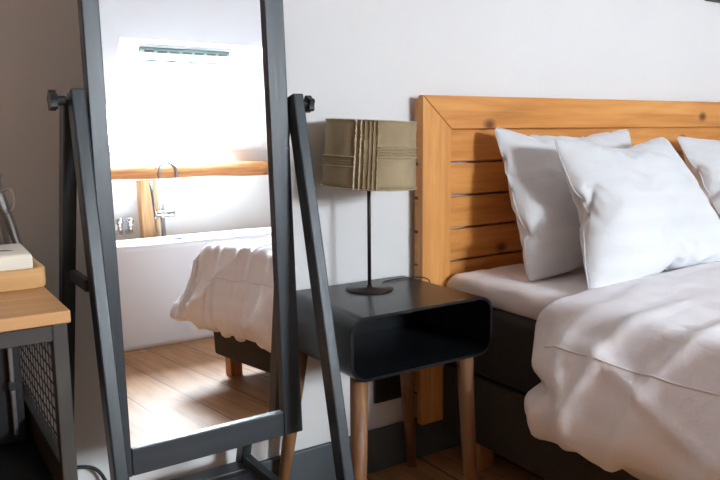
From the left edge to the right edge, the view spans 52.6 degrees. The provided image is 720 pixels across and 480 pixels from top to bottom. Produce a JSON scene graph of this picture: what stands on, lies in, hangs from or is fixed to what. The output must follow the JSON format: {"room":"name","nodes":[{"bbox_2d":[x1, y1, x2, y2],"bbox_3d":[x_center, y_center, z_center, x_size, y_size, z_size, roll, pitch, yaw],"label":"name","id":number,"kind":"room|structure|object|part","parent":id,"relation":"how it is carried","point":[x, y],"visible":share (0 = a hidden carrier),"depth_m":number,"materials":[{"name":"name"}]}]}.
{"room":"hotel room","nodes":[
{"label":"hotel room","id":0,"kind":"room"},
{"bbox_2d":[0,0,719,479],"bbox_3d":[0.467,-0.742,2.212,5.600,2.700,0.120,-6,10,-33],"label":"wall","id":1,"kind":"structure","parent":0,"point":[357,59],"depth_m":1.92,"materials":[{"name":"white paint"}]},
{"bbox_2d":[259,417,460,479],"bbox_3d":[0.514,0.540,2.350,5.400,0.122,0.014,-6,10,-33],"label":"baseboard","id":2,"kind":"structure","parent":1,"relation":"attached to","point":[386,445],"depth_m":2.04,"materials":[{"name":"grey paint"}]},
{"bbox_2d":[374,374,416,403],"bbox_3d":[0.102,0.412,2.059,0.150,0.075,0.010,-6,10,-33],"label":"wall socket","id":3,"kind":"object","parent":1,"relation":"attached to","point":[385,389],"visible":0.44,"depth_m":2.04,"materials":[{"name":"black plastic"}]},
{"bbox_2d":[414,95,719,424],"bbox_3d":[0.965,-0.018,2.546,1.935,0.923,0.052,-6,10,-33],"label":"headboard","id":4,"kind":"object","parent":1,"relation":"attached to","point":[449,129],"visible":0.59,"depth_m":2.10,"materials":[{"name":"brown wood"}]},
{"bbox_3d":[0.970,-0.427,2.471,1.932,0.090,0.022,-6,10,-33],"label":"rail","id":5,"kind":"part","parent":4,"relation":"part of","materials":[{"name":"brown wood"}]},
{"bbox_2d":[367,444,546,479],"bbox_3d":[1.638,0.886,0.676,5.600,0.080,4.300,-6,10,-33],"label":"floor","id":6,"kind":"structure","parent":0,"point":[447,464],"depth_m":2.05,"materials":[{"name":"brown wood"}]},
{"bbox_2d":[0,286,77,479],"bbox_3d":[-0.827,0.442,1.067,0.686,0.720,0.596,-6,10,-33],"label":"console table","id":7,"kind":"object","parent":6,"relation":"on","point":[33,316],"visible":0.73,"depth_m":0.99,"materials":[{"name":"brown wood"}]},
{"bbox_2d":[0,174,22,245],"bbox_3d":[-0.645,-0.047,1.241,0.127,0.192,0.127,-6,10,-33],"label":"desk lamp","id":8,"kind":"object","parent":7,"relation":"on","point":[12,224],"visible":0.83,"depth_m":1.24,"materials":[{"name":"grey metal"}]},
{"bbox_3d":[-0.596,-0.068,1.237,0.025,0.044,0.006,0,9,1],"label":"handle","id":9,"kind":"part","parent":8,"relation":"part of","materials":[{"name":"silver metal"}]},
{"bbox_2d":[0,347,26,444],"bbox_3d":[-0.837,0.229,1.140,0.526,0.216,0.294,-6,10,-33],"label":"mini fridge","id":10,"kind":"object","parent":7,"relation":"on","point":[12,413],"visible":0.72,"depth_m":1.17,"materials":[{"name":"metal"}]},
{"bbox_3d":[-0.552,0.232,1.157,0.007,0.165,0.006,-6,10,-33],"label":"door handle","id":11,"kind":"part","parent":10,"relation":"part of","materials":[{"name":"metal"}]},
{"bbox_2d":[0,257,45,291],"bbox_3d":[-0.653,0.061,1.064,0.340,0.030,0.160,-6,10,-33],"label":"wooden tray","id":12,"kind":"object","parent":7,"relation":"on","point":[28,278],"visible":0.63,"depth_m":1.07,"materials":[{"name":"brown wood"}]},
{"bbox_2d":[0,243,32,270],"bbox_3d":[-0.627,0.042,1.087,0.244,0.042,0.138,-6,10,-33],"label":"box","id":13,"kind":"object","parent":12,"relation":"in","point":[12,256],"visible":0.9,"depth_m":1.09,"materials":[{"name":"white cardboard"}]},
{"bbox_3d":[-0.674,0.149,0.784,0.640,0.021,0.019,-6,10,-33],"label":"rail","id":14,"kind":"part","parent":7,"relation":"part of","materials":[{"name":"metal"}]},
{"bbox_2d":[0,426,53,479],"bbox_3d":[-0.817,0.355,1.047,0.639,0.005,0.558,-6,10,-33],"label":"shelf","id":15,"kind":"object","parent":7,"relation":"attached to","point":[25,459],"depth_m":1.11,"materials":[{"name":"black"}]},
{"bbox_3d":[-0.550,0.196,1.212,0.004,0.200,0.531,-6,10,-33],"label":"panel","id":16,"kind":"part","parent":7,"relation":"part of","materials":[{"name":"black metal"}]},
{"bbox_3d":[-0.551,0.301,1.227,0.015,0.049,0.541,-6,10,-33],"label":"rail","id":17,"kind":"part","parent":7,"relation":"part of","materials":[{"name":"metal"}]},
{"bbox_3d":[-0.396,0.456,1.014,0.019,0.702,0.019,-6,10,-33],"label":"post","id":18,"kind":"part","parent":7,"relation":"part of","materials":[{"name":"metal"}]},
{"bbox_2d":[77,465,106,479],"bbox_3d":[-0.583,0.607,1.569,0.107,0.236,0.131,6,11,38],"label":"power cable","id":19,"kind":"object","parent":6,"relation":"on","point":[96,469],"visible":0.7,"depth_m":1.59,"materials":[{"name":"black rubber"}]},
{"bbox_2d":[47,0,354,479],"bbox_3d":[-0.313,-0.135,1.343,0.484,1.779,0.576,-6,10,-33],"label":"mirror","id":20,"kind":"object","parent":6,"relation":"on","point":[174,146],"visible":1,"depth_m":1.32,"materials":[{"name":"silver metal"}]},
{"bbox_3d":[-0.491,-0.226,1.179,0.025,0.033,0.033,-6,10,-33],"label":"knob","id":21,"kind":"part","parent":20,"relation":"part of","materials":[{"name":"black metal"}]},
{"bbox_3d":[-0.562,0.245,1.395,0.024,1.015,0.310,-7,11,-36],"label":"leg","id":22,"kind":"part","parent":20,"relation":"part of","materials":[{"name":"grey paint"}]},
{"bbox_3d":[-0.400,0.273,1.173,0.023,1.023,0.253,-6,10,-33],"label":"leg","id":23,"kind":"part","parent":20,"relation":"part of","materials":[{"name":"blue paint"}]},
{"bbox_3d":[-0.443,-0.292,1.206,0.030,1.426,0.096,-6,10,-33],"label":"frame rail","id":24,"kind":"part","parent":20,"relation":"part of","materials":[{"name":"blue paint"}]},
{"bbox_3d":[-0.306,-0.311,1.296,0.315,1.349,0.074,-6,10,-33],"label":"glass","id":25,"kind":"part","parent":20,"relation":"part of","materials":[{"name":"white mirror"}]},
{"bbox_3d":[-0.282,0.378,1.373,0.301,0.050,0.027,-6,10,-34],"label":"frame rail","id":26,"kind":"part","parent":20,"relation":"part of","materials":[{"name":"blue paint"}]},
{"bbox_3d":[-0.167,0.536,1.564,0.018,0.022,0.438,-6,10,-33],"label":"shelf rail","id":27,"kind":"part","parent":20,"relation":"part of","materials":[{"name":"blue paint"}]},
{"bbox_3d":[-0.227,0.210,1.613,0.025,1.015,0.311,-7,11,-37],"label":"leg","id":28,"kind":"part","parent":20,"relation":"part of","materials":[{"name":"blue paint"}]},
{"bbox_3d":[-0.164,-0.322,1.392,0.042,1.426,0.096,-6,10,-33],"label":"frame rail","id":29,"kind":"part","parent":20,"relation":"part of","materials":[{"name":"blue paint"}]},
{"bbox_3d":[-0.109,-0.267,1.427,0.029,0.033,0.033,-6,10,-33],"label":"knob","id":30,"kind":"part","parent":20,"relation":"part of","materials":[{"name":"black metal"}]},
{"bbox_3d":[-0.057,0.238,1.384,0.023,1.024,0.273,-6,10,-33],"label":"leg","id":31,"kind":"part","parent":20,"relation":"part of","materials":[{"name":"blue paint"}]},
{"bbox_2d":[278,276,492,479],"bbox_3d":[0.060,0.409,1.794,0.443,0.559,0.358,-6,10,-33],"label":"bedside table","id":32,"kind":"object","parent":6,"relation":"on","point":[411,327],"visible":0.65,"depth_m":1.76,"materials":[{"name":"black wood"}]},
{"bbox_3d":[-0.171,0.476,1.821,0.093,0.422,0.041,0,9,3],"label":"leg","id":33,"kind":"part","parent":32,"relation":"part of","materials":[{"name":"brown wood"}]},
{"bbox_3d":[-0.004,0.508,1.599,0.041,0.422,0.096,1,9,9],"label":"leg","id":34,"kind":"part","parent":32,"relation":"part of","materials":[{"name":"brown wood"}]},
{"bbox_2d":[320,118,430,387],"bbox_3d":[0.064,0.070,1.837,0.333,0.744,0.239,-6,10,-33],"label":"table lamp","id":35,"kind":"object","parent":32,"relation":"on","point":[368,155],"depth_m":1.68,"materials":[{"name":"beige fabric"}]},
{"bbox_3d":[0.021,-0.209,1.768,0.230,0.168,0.229,-6,10,-33],"label":"lamp shade","id":36,"kind":"part","parent":35,"relation":"part of","materials":[{"name":"fabric"}]},
{"bbox_3d":[0.105,0.261,1.961,0.163,0.328,0.098,-6,10,-33],"label":"lamp cord","id":37,"kind":"part","parent":35,"relation":"part of","materials":[{"name":"black plastic"}]},
{"bbox_3d":[-0.019,0.183,1.901,0.392,0.131,0.010,-6,10,-33],"label":"panel","id":38,"kind":"part","parent":32,"relation":"part of","materials":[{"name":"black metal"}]},
{"bbox_3d":[0.134,0.444,2.017,0.041,0.422,0.097,4,10,28],"label":"leg","id":39,"kind":"part","parent":32,"relation":"part of","materials":[{"name":"brown wood"}]},
{"bbox_3d":[0.260,0.478,1.784,0.042,0.419,0.060,-6,10,-33],"label":"leg","id":40,"kind":"part","parent":32,"relation":"part of","materials":[{"name":"brown wood"}]},
{"bbox_2d":[443,263,701,479],"bbox_3d":[1.593,0.418,1.646,1.800,0.557,2.225,-6,10,-33],"label":"bed","id":41,"kind":"object","parent":6,"relation":"on","point":[504,374],"visible":0.3,"depth_m":1.86,"materials":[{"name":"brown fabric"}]},
{"bbox_3d":[0.339,0.594,2.074,0.060,0.101,0.060,-6,10,-33],"label":"leg","id":42,"kind":"part","parent":41,"relation":"part of","materials":[{"name":"brown wood"}]},
{"bbox_3d":[1.592,0.307,1.629,1.800,0.192,2.225,-6,10,-33],"label":"mattress","id":43,"kind":"part","parent":41,"relation":"part of","materials":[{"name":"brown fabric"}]},
{"bbox_2d":[494,127,631,280],"bbox_3d":[0.653,-0.127,2.114,0.630,0.398,0.224,-6,10,-33],"label":"pillow","id":44,"kind":"object","parent":41,"relation":"on","point":[543,205],"visible":0.48,"depth_m":1.97,"materials":[{"name":"white fabric"}]},
{"bbox_2d":[524,261,719,479],"bbox_3d":[1.734,0.303,1.374,2.117,0.460,2.035,-6,10,-33],"label":"duvet","id":45,"kind":"object","parent":41,"relation":"on","point":[625,386],"visible":1,"depth_m":1.49,"materials":[{"name":"white fabric"}]},
{"bbox_2d":[555,137,719,288],"bbox_3d":[0.750,-0.091,1.954,0.612,0.368,0.275,-6,10,-33],"label":"pillow","id":46,"kind":"object","parent":41,"relation":"on","point":[642,211],"visible":0.95,"depth_m":1.86,"materials":[{"name":"white fabric"}]},
{"bbox_2d":[677,136,719,218],"bbox_3d":[1.391,-0.195,2.563,0.615,0.379,0.278,-6,10,-33],"label":"pillow","id":47,"kind":"object","parent":41,"relation":"on","point":[702,156],"visible":0.74,"depth_m":2.43,"materials":[{"name":"white fabric"}]}
]}

